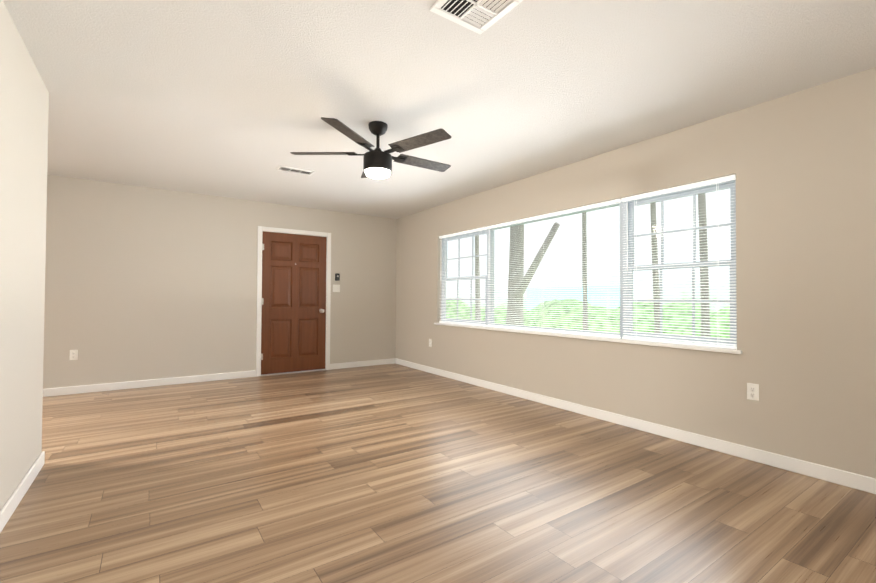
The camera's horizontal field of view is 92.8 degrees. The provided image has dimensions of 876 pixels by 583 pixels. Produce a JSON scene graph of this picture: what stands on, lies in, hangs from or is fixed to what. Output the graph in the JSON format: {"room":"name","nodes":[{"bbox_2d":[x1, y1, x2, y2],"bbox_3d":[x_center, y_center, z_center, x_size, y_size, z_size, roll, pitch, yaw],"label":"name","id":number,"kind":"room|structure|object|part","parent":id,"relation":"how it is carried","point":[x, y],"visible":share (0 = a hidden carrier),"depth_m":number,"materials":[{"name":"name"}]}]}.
{"room":"empty living room","nodes":[
{"label":"empty living room","id":0,"kind":"room"},
{"bbox_2d":[0,0,48,510],"bbox_3d":[-0.804,-0.124,0.057,0.120,2.440,6.415,1,-1,-35],"label":"wall","id":1,"kind":"structure","parent":0,"point":[24,102],"depth_m":2.22,"materials":[{"name":"beige paint"}]},
{"bbox_2d":[0,451,44,532],"bbox_3d":[-0.759,1.053,0.081,0.014,0.088,6.429,1,-1,-35],"label":"baseboard","id":2,"kind":"structure","parent":1,"relation":"attached to","point":[13,501],"depth_m":2.23,"materials":[{"name":"white wood"}]},
{"bbox_2d":[43,175,395,388],"bbox_3d":[-3.969,-0.062,4.895,8.095,2.440,0.140,1,-1,-35],"label":"wall","id":3,"kind":"structure","parent":0,"point":[144,283],"depth_m":5.26,"materials":[{"name":"beige paint"}]},
{"bbox_2d":[69,350,77,359],"bbox_3d":[-4.106,0.715,4.701,0.070,0.114,0.009,1,-1,-35],"label":"electrical outlet","id":4,"kind":"object","parent":3,"relation":"attached to","point":[73,355],"visible":1,"depth_m":4.70,"materials":[{"name":"white plastic"}]},
{"bbox_2d":[43,370,255,396],"bbox_3d":[-4.837,1.099,4.190,5.616,0.088,0.014,1,-1,-35],"label":"baseboard","id":5,"kind":"structure","parent":3,"relation":"attached to","point":[47,392],"depth_m":5.05,"materials":[{"name":"white wood"}]},
{"bbox_2d":[256,226,330,376],"bbox_3d":[-2.123,0.142,6.155,1.054,2.094,0.158,1,-1,-35],"label":"door frame","id":6,"kind":"structure","parent":3,"relation":"attached to","point":[259,291],"depth_m":6.03,"materials":[{"name":"white wood"}]},
{"bbox_2d":[261,231,325,374],"bbox_3d":[-2.100,0.166,6.114,0.928,2.009,0.048,1,-1,-35],"label":"door","id":7,"kind":"structure","parent":3,"relation":"in","point":[293,328],"depth_m":6.09,"materials":[{"name":"brown paint"}]},
{"bbox_3d":[-2.459,0.144,5.845,0.030,1.629,0.012,1,-1,-35],"label":"door hinge","id":8,"kind":"part","parent":7,"relation":"part of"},
{"bbox_2d":[333,285,339,291],"bbox_3d":[-1.570,-0.049,6.449,0.116,0.114,0.020,1,-1,-35],"label":"switch plate","id":9,"kind":"object","parent":3,"relation":"attached to","point":[336,288],"visible":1,"depth_m":6.45,"materials":[{"name":"white plastic"}]},
{"bbox_2d":[335,273,339,280],"bbox_3d":[-1.556,-0.224,6.457,0.068,0.112,0.026,1,-1,-35],"label":"sensor","id":10,"kind":"object","parent":3,"relation":"attached to","point":[337,276],"visible":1,"depth_m":6.45,"materials":[{"name":"black plastic"}]},
{"bbox_2d":[330,358,394,369],"bbox_3d":[-1.183,1.159,6.704,1.141,0.088,0.014,1,-1,-35],"label":"baseboard","id":11,"kind":"structure","parent":3,"relation":"attached to","point":[361,363],"depth_m":6.67,"materials":[{"name":"white wood"}]},
{"bbox_2d":[0,363,875,582],"bbox_3d":[-1.408,1.111,1.145,8.095,0.001,9.198,1,-1,-35],"label":"floor","id":12,"kind":"structure","parent":0,"point":[391,473],"depth_m":2.30,"materials":[{"name":"brown wood"}]},
{"bbox_2d":[261,369,325,375],"bbox_3d":[-2.129,1.182,6.139,0.926,0.012,0.152,1,-1,-35],"label":"threshold","id":13,"kind":"object","parent":12,"relation":"on","point":[293,372],"visible":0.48,"depth_m":6.06,"materials":[{"name":"silver metal"}]},
{"bbox_2d":[3,0,875,218],"bbox_3d":[-1.395,-1.389,1.186,8.095,0.120,9.198,1,-1,-35],"label":"ceiling","id":14,"kind":"structure","parent":0,"point":[237,99],"depth_m":2.58,"materials":[{"name":"white paint"}]},
{"bbox_2d":[276,165,314,175],"bbox_3d":[-1.499,-1.271,4.391,0.360,0.012,0.160,1,-1,-35],"label":"ceiling vent","id":15,"kind":"object","parent":14,"relation":"in","point":[294,170],"visible":1,"depth_m":4.39,"materials":[{"name":"white metal"}]},
{"bbox_2d":[290,117,450,178],"bbox_3d":[-0.425,-1.085,3.256,1.232,0.410,1.293,1,-1,-35],"label":"ceiling fan","id":16,"kind":"object","parent":14,"relation":"hanging from","point":[377,162],"visible":1,"depth_m":3.14,"materials":[{"name":"grey metal"}]},
{"bbox_2d":[429,0,522,33],"bbox_3d":[0.174,-1.303,1.889,0.310,0.012,0.310,1,-1,-35],"label":"ceiling vent","id":17,"kind":"object","parent":14,"relation":"in","point":[479,16],"visible":0.96,"depth_m":1.94,"materials":[{"name":"white metal"}]},
{"bbox_2d":[396,67,875,477],"bbox_3d":[1.915,-0.056,3.362,0.140,2.440,9.058,1,-1,-35],"label":"wall","id":18,"kind":"structure","parent":0,"point":[801,165],"depth_m":2.87,"materials":[{"name":"beige paint"}]},
{"bbox_2d":[434,323,741,353],"bbox_3d":[1.066,0.445,4.499,0.105,0.026,3.815,1,-1,-35],"label":"window sill","id":19,"kind":"structure","parent":18,"relation":"attached to","point":[696,347],"depth_m":3.70,"materials":[{"name":"white wood"}]},
{"bbox_2d":[441,180,736,345],"bbox_3d":[1.135,-0.193,4.555,0.064,1.253,3.743,1,-1,-35],"label":"window","id":20,"kind":"structure","parent":18,"relation":"in","point":[670,196],"depth_m":3.70,"materials":[{"name":"white plastic"}]},
{"bbox_2d":[439,227,486,326],"bbox_3d":[0.310,-0.181,5.632,0.048,1.248,1.011,1,-1,-35],"label":"window blinds","id":21,"kind":"object","parent":20,"relation":"attached to","point":[456,234],"visible":0.96,"depth_m":5.60,"materials":[{"name":"white plastic"}]},
{"bbox_2d":[487,199,620,337],"bbox_3d":[1.117,-0.196,4.460,0.048,1.248,1.786,1,-1,-35],"label":"window blinds","id":22,"kind":"object","parent":20,"relation":"attached to","point":[593,206],"visible":0.92,"depth_m":4.26,"materials":[{"name":"white plastic"}]},
{"bbox_2d":[621,175,736,348],"bbox_3d":[1.885,-0.210,3.344,0.048,1.248,0.876,1,-1,-35],"label":"window blinds","id":23,"kind":"object","parent":20,"relation":"attached to","point":[688,187],"visible":0.9,"depth_m":3.29,"materials":[{"name":"white plastic"}]},
{"bbox_2d":[395,358,875,493],"bbox_3d":[1.809,1.119,3.351,0.014,0.088,8.904,1,-1,-35],"label":"baseboard","id":24,"kind":"structure","parent":18,"relation":"attached to","point":[841,477],"depth_m":3.16,"materials":[{"name":"white wood"}]},
{"bbox_2d":[747,383,758,400],"bbox_3d":[2.157,0.687,2.859,0.009,0.114,0.070,1,-1,-35],"label":"electrical outlet","id":25,"kind":"object","parent":18,"relation":"attached to","point":[752,391],"visible":1,"depth_m":2.86,"materials":[{"name":"white plastic"}]},
{"label":"outside","id":26,"kind":"structure","parent":0,"visible":0},
{"bbox_2d":[446,188,730,312],"bbox_3d":[5.471,-4.516,18.262,0.001,12.120,44.000,1,-1,-35],"label":"sky","id":27,"kind":"structure","parent":26,"point":[551,265],"depth_m":16.50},
{"label":"ground","id":28,"kind":"structure","parent":26,"visible":0},
{"bbox_2d":[475,235,479,319],"bbox_3d":[1.311,-2.432,13.673,2.473,7.760,3.250,1,-1,-35],"label":"tree","id":29,"kind":"object","parent":28,"relation":"on","point":[477,270],"depth_m":13.56,"materials":[{"name":"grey plant"}]},
{"bbox_2d":[506,222,559,325],"bbox_3d":[1.970,-2.701,10.427,3.043,8.200,4.000,1,-1,-35],"label":"tree","id":30,"kind":"object","parent":28,"relation":"on","point":[518,261],"depth_m":9.75,"materials":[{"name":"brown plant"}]},
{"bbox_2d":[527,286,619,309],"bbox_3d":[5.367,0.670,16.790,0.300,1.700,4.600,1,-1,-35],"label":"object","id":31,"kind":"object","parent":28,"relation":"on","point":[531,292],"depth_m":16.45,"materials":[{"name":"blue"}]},
{"bbox_2d":[582,212,588,329],"bbox_3d":[3.550,-2.383,10.418,2.283,7.580,3.000,1,-1,-35],"label":"tree","id":32,"kind":"object","parent":28,"relation":"on","point":[584,268],"depth_m":10.21,"materials":[{"name":"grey plant"}]},
{"bbox_2d":[446,298,729,338],"bbox_3d":[2.872,0.991,16.476,3.436,1.487,20.010,1,-1,-35],"label":"bushes","id":33,"kind":"object","parent":28,"relation":"on","point":[548,305],"depth_m":11.86,"materials":[{"name":"green plant"}]},
{"bbox_2d":[650,202,659,332],"bbox_3d":[4.877,-2.486,9.196,2.473,7.760,3.250,1,-1,-35],"label":"tree","id":34,"kind":"object","parent":28,"relation":"on","point":[654,239],"depth_m":9.17,"materials":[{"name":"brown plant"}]},
{"bbox_2d":[698,193,710,335],"bbox_3d":[3.960,-2.498,6.295,2.283,7.680,3.000,1,-1,-35],"label":"tree","id":35,"kind":"object","parent":28,"relation":"on","point":[701,214],"depth_m":6.24,"materials":[{"name":"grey plant"}]}
]}

